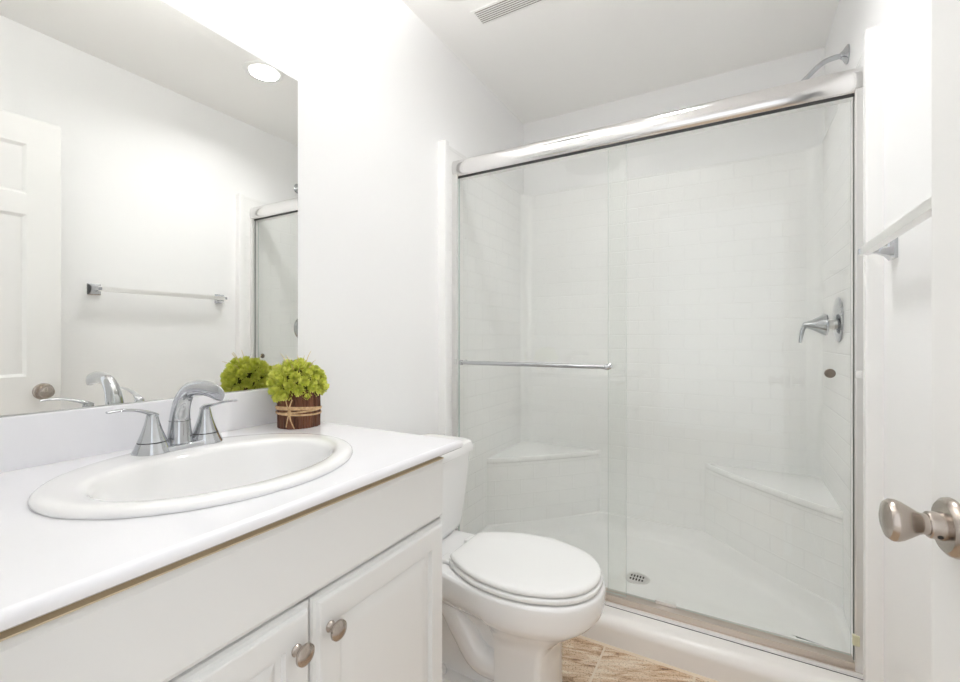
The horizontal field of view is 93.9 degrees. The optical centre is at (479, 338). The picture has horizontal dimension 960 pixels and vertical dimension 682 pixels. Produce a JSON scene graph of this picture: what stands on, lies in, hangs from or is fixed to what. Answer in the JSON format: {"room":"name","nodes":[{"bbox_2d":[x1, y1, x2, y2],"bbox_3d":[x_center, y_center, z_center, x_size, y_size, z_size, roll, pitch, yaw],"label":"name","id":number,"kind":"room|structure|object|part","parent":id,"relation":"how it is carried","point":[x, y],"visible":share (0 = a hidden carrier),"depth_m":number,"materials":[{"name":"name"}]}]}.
{"room":"bathroom","nodes":[
{"label":"bathroom","id":0,"kind":"room"},
{"bbox_2d":[0,0,523,434],"bbox_3d":[-0.398,-0.116,1.745,0.100,2.472,2.755,0,0,30],"label":"wall","id":1,"kind":"structure","parent":0,"point":[378,90],"depth_m":1.64,"materials":[{"name":"white paint"}]},
{"bbox_2d":[0,388,276,472],"bbox_3d":[-0.761,0.191,0.981,0.020,0.099,0.833,0,0,30],"label":"backsplash","id":2,"kind":"structure","parent":1,"relation":"attached to","point":[41,438],"depth_m":0.92,"materials":[{"name":"stone"}]},
{"bbox_2d":[0,0,297,415],"bbox_3d":[-0.763,-0.320,0.992,0.005,0.921,0.846,0,0,30],"label":"mirror","id":3,"kind":"object","parent":1,"relation":"attached to","point":[149,158],"visible":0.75,"depth_m":0.99,"materials":[{"name":"clear glass"}]},
{"bbox_2d":[402,0,838,123],"bbox_3d":[0.309,-1.392,1.345,1.724,0.080,2.755,0,0,30],"label":"ceiling","id":4,"kind":"structure","parent":0,"point":[552,58],"depth_m":2.05,"materials":[{"name":"white paint"}]},
{"bbox_2d":[470,0,550,26],"bbox_3d":[0.128,-1.349,1.819,0.328,0.006,0.103,0,0,30],"label":"ceiling vent","id":5,"kind":"object","parent":4,"relation":"in","point":[498,10],"visible":1,"depth_m":1.84,"materials":[{"name":"white paint"}]},
{"bbox_3d":[0.128,-1.351,1.819,0.304,0.001,0.079,0,0,30],"label":"duct shadow plate","id":6,"kind":"part","parent":5,"relation":"part of","materials":[{"name":"white"}]},
{"bbox_2d":[562,637,708,681],"bbox_3d":[0.309,1.145,1.345,1.724,0.050,2.755,0,0,30],"label":"floor","id":7,"kind":"structure","parent":0,"point":[583,660],"depth_m":1.52,"materials":[{"name":"tile"}]},
{"bbox_2d":[0,456,443,681],"bbox_3d":[-0.506,0.689,0.832,0.606,0.862,0.779,0,0,30],"label":"vanity cabinet","id":8,"kind":"object","parent":7,"relation":"on","point":[347,587],"visible":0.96,"depth_m":0.66,"materials":[{"name":"white paint"}]},
{"bbox_2d":[0,388,462,631],"bbox_3d":[-0.508,0.200,0.842,0.598,0.117,0.840,0,0,30],"label":"countertop","id":9,"kind":"structure","parent":8,"relation":"on","point":[48,564],"depth_m":0.67,"materials":[{"name":"stone"}]},
{"bbox_2d":[105,380,236,455],"bbox_3d":[-0.606,0.155,0.921,0.200,0.144,0.178,0,0,-14],"label":"faucet","id":10,"kind":"object","parent":9,"relation":"on","point":[152,440],"visible":1,"depth_m":0.91,"materials":[{"name":"silver metal"}]},
{"bbox_3d":[-0.664,0.145,0.858,0.018,0.026,0.090,0,0,21],"label":"lever","id":11,"kind":"part","parent":10,"relation":"part of","materials":[{"name":"silver metal"}]},
{"bbox_3d":[-0.651,0.187,0.890,0.067,0.078,0.067,0,0,30],"label":"handle","id":12,"kind":"part","parent":10,"relation":"part of","materials":[{"name":"silver metal"}]},
{"bbox_3d":[-0.626,0.221,0.935,0.057,0.012,0.157,0,0,30],"label":"plate","id":13,"kind":"part","parent":10,"relation":"part of","materials":[{"name":"silver metal"}]},
{"bbox_3d":[-0.570,0.154,0.903,0.181,0.141,0.051,0,0,30],"label":"spout","id":14,"kind":"part","parent":10,"relation":"part of","materials":[{"name":"silver metal"}]},
{"bbox_3d":[-0.601,0.187,0.980,0.067,0.078,0.067,0,0,30],"label":"handle","id":15,"kind":"part","parent":10,"relation":"part of","materials":[{"name":"silver metal"}]},
{"bbox_3d":[-0.560,0.143,0.959,0.113,0.031,0.018,0,0,25],"label":"lever","id":16,"kind":"part","parent":10,"relation":"part of","materials":[{"name":"silver metal"}]},
{"bbox_2d":[28,433,352,519],"bbox_3d":[-0.484,0.307,0.836,0.436,0.163,0.512,0,0,30],"label":"sink","id":17,"kind":"object","parent":9,"relation":"in","point":[233,469],"visible":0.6,"depth_m":0.82,"materials":[{"name":"white ceramic"}]},
{"bbox_2d":[266,351,329,428],"bbox_3d":[-0.498,0.137,1.232,0.160,0.205,0.152,0,0,-9],"label":"flower arrangement","id":18,"kind":"object","parent":9,"relation":"on","point":[296,386],"visible":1,"depth_m":1.18,"materials":[{"name":"green plant"}]},
{"bbox_3d":[-0.497,0.188,1.231,0.111,0.104,0.114,0,0,30],"label":"twig pot","id":19,"kind":"part","parent":18,"relation":"part of","materials":[{"name":"brown wood"}]},
{"bbox_3d":[-0.366,0.704,0.541,0.020,0.582,0.386,0,0,30],"label":"cabinet door","id":20,"kind":"part","parent":8,"relation":"part of","materials":[{"name":"white paint"}]},
{"bbox_3d":[-0.266,0.471,0.670,0.028,0.032,0.032,0,0,30],"label":"cabinet knob","id":21,"kind":"part","parent":8,"relation":"part of","materials":[{"name":"silver metal"}]},
{"bbox_3d":[-0.234,0.471,0.726,0.028,0.032,0.032,0,0,30],"label":"cabinet knob","id":22,"kind":"part","parent":8,"relation":"part of","materials":[{"name":"silver metal"}]},
{"bbox_3d":[-0.179,0.704,0.872,0.020,0.582,0.366,0,0,30],"label":"cabinet door","id":23,"kind":"part","parent":8,"relation":"part of","materials":[{"name":"white paint"}]},
{"bbox_2d":[424,434,605,681],"bbox_3d":[0.014,0.752,1.464,0.776,0.736,0.440,0,0,30],"label":"toilet","id":24,"kind":"object","parent":7,"relation":"on","point":[511,600],"visible":0.7,"depth_m":1.32,"materials":[{"name":"white ceramic"}]},
{"bbox_3d":[-0.218,0.406,1.595,0.244,0.044,0.440,0,0,30],"label":"tank lid","id":25,"kind":"part","parent":24,"relation":"part of","materials":[{"name":"white ceramic"}]},
{"bbox_3d":[-0.218,0.571,1.595,0.220,0.288,0.418,0,0,30],"label":"tank","id":26,"kind":"part","parent":24,"relation":"part of","materials":[{"name":"white ceramic"}]},
{"bbox_3d":[0.023,0.919,1.459,0.755,0.402,0.371,0,0,30],"label":"bowl","id":27,"kind":"part","parent":24,"relation":"part of","materials":[{"name":"white ceramic"}]},
{"bbox_3d":[0.145,0.708,1.390,0.460,0.016,0.359,0,0,30],"label":"seat","id":28,"kind":"part","parent":24,"relation":"part of","materials":[{"name":"white plastic"}]},
{"bbox_3d":[0.145,0.689,1.390,0.451,0.020,0.349,0,0,30],"label":"lid","id":29,"kind":"part","parent":24,"relation":"part of","materials":[{"name":"white plastic"}]},
{"bbox_2d":[438,24,883,681],"bbox_3d":[0.702,0.118,2.038,1.523,2.005,0.959,0,0,30],"label":"shower stall","id":30,"kind":"object","parent":7,"relation":"on","point":[711,461],"visible":0.77,"depth_m":2.23,"materials":[{"name":"white plastic"}]},
{"bbox_3d":[0.053,0.119,2.418,0.021,2.003,0.900,0,0,30],"label":"panel","id":31,"kind":"part","parent":30,"relation":"part of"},
{"bbox_3d":[0.361,0.835,2.459,0.476,0.401,0.486,0,0,30],"label":"corner seat","id":32,"kind":"part","parent":30,"relation":"part of","materials":[{"name":"white tile"}]},
{"bbox_2d":[624,572,649,584],"bbox_3d":[0.701,1.071,1.999,0.106,0.004,0.106,0,0,30],"label":"shower drain","id":33,"kind":"object","parent":30,"relation":"in","point":[637,578],"visible":1,"depth_m":1.99,"materials":[{"name":"silver metal"}]},
{"bbox_2d":[452,67,862,679],"bbox_3d":[0.519,0.098,1.716,1.479,1.848,0.092,0,0,30],"label":"shower door","id":34,"kind":"structure","parent":30,"relation":"on","point":[845,86],"depth_m":1.52,"materials":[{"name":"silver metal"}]},
{"bbox_3d":[0.231,0.118,1.889,0.748,1.731,0.006,0,0,30],"label":"glass panel","id":35,"kind":"part","parent":34,"relation":"part of","materials":[{"name":"grey"}]},
{"bbox_3d":[0.827,0.118,1.574,0.745,1.731,0.006,0,0,30],"label":"glass panel","id":36,"kind":"part","parent":34,"relation":"part of","materials":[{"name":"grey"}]},
{"bbox_3d":[1.101,0.110,1.409,0.029,0.029,0.010,0,0,30],"label":"finger pull","id":37,"kind":"part","parent":34,"relation":"part of","materials":[{"name":"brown metal"}]},
{"bbox_3d":[0.929,0.119,2.439,1.522,2.003,0.039,0,0,30],"label":"panel","id":38,"kind":"part","parent":30,"relation":"part of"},
{"bbox_3d":[1.238,0.835,1.963,0.476,0.401,0.486,0,0,30],"label":"corner seat","id":39,"kind":"part","parent":30,"relation":"part of","materials":[{"name":"white tile"}]},
{"bbox_2d":[799,297,843,342],"bbox_3d":[1.304,-0.069,1.726,0.126,0.175,0.172,0,0,30],"label":"shower valve","id":40,"kind":"object","parent":30,"relation":"attached to","point":[821,324],"visible":1,"depth_m":1.69,"materials":[{"name":"silver metal"}]},
{"bbox_3d":[1.267,-0.023,1.748,0.040,0.083,0.012,0,0,30],"label":"lever","id":41,"kind":"part","parent":40,"relation":"part of","materials":[{"name":"silver metal"}]},
{"bbox_3d":[1.295,-0.052,1.732,0.080,0.085,0.085,0,0,30],"label":"valve handle","id":42,"kind":"part","parent":40,"relation":"part of","materials":[{"name":"silver metal"}]},
{"bbox_3d":[1.361,0.119,1.677,0.021,2.003,0.900,0,0,30],"label":"panel","id":43,"kind":"part","parent":30,"relation":"part of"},
{"bbox_2d":[524,47,824,195],"bbox_3d":[0.963,-0.116,2.500,1.524,2.472,0.100,0,0,30],"label":"wall","id":44,"kind":"structure","parent":0,"point":[804,129],"depth_m":2.38,"materials":[{"name":"white paint"}]},
{"bbox_2d":[825,0,931,681],"bbox_3d":[1.016,-0.116,0.945,0.100,2.472,2.755,0,0,30],"label":"wall","id":45,"kind":"structure","parent":0,"point":[907,23],"depth_m":1.10,"materials":[{"name":"white paint"}]},
{"bbox_2d":[801,44,849,80],"bbox_3d":[1.272,-1.003,1.704,0.202,0.162,0.068,0,0,30],"label":"shower","id":46,"kind":"object","parent":45,"relation":"attached to","point":[844,55],"visible":0.62,"depth_m":1.67,"materials":[{"name":"silver metal"}]},
{"bbox_2d":[858,196,931,260],"bbox_3d":[0.906,-0.234,0.930,0.075,0.052,0.654,0,0,30],"label":"towel bar","id":47,"kind":"object","parent":45,"relation":"attached to","point":[885,244],"visible":0.8,"depth_m":0.98,"materials":[{"name":"silver metal"}]},
{"bbox_3d":[1.055,-0.234,1.192,0.075,0.052,0.052,0,0,30],"label":"bar post","id":48,"kind":"part","parent":47,"relation":"part of","materials":[{"name":"silver metal"}]},
{"bbox_3d":[-0.341,-0.116,0.196,1.524,2.472,0.115,0,0,30],"label":"wall","id":49,"kind":"structure","parent":0,"visible":0},
{"bbox_2d":[879,0,959,681],"bbox_3d":[0.441,0.099,0.242,0.157,2.018,0.732,0,0,25],"label":"door","id":50,"kind":"structure","parent":49,"relation":"in","point":[899,522],"depth_m":0.54,"materials":[{"name":"white paint"}]},
{"bbox_3d":[0.518,0.223,0.546,0.043,0.050,0.050,0,0,25],"label":"knob","id":51,"kind":"part","parent":50,"relation":"part of","materials":[{"name":"silver metal"}]}
]}

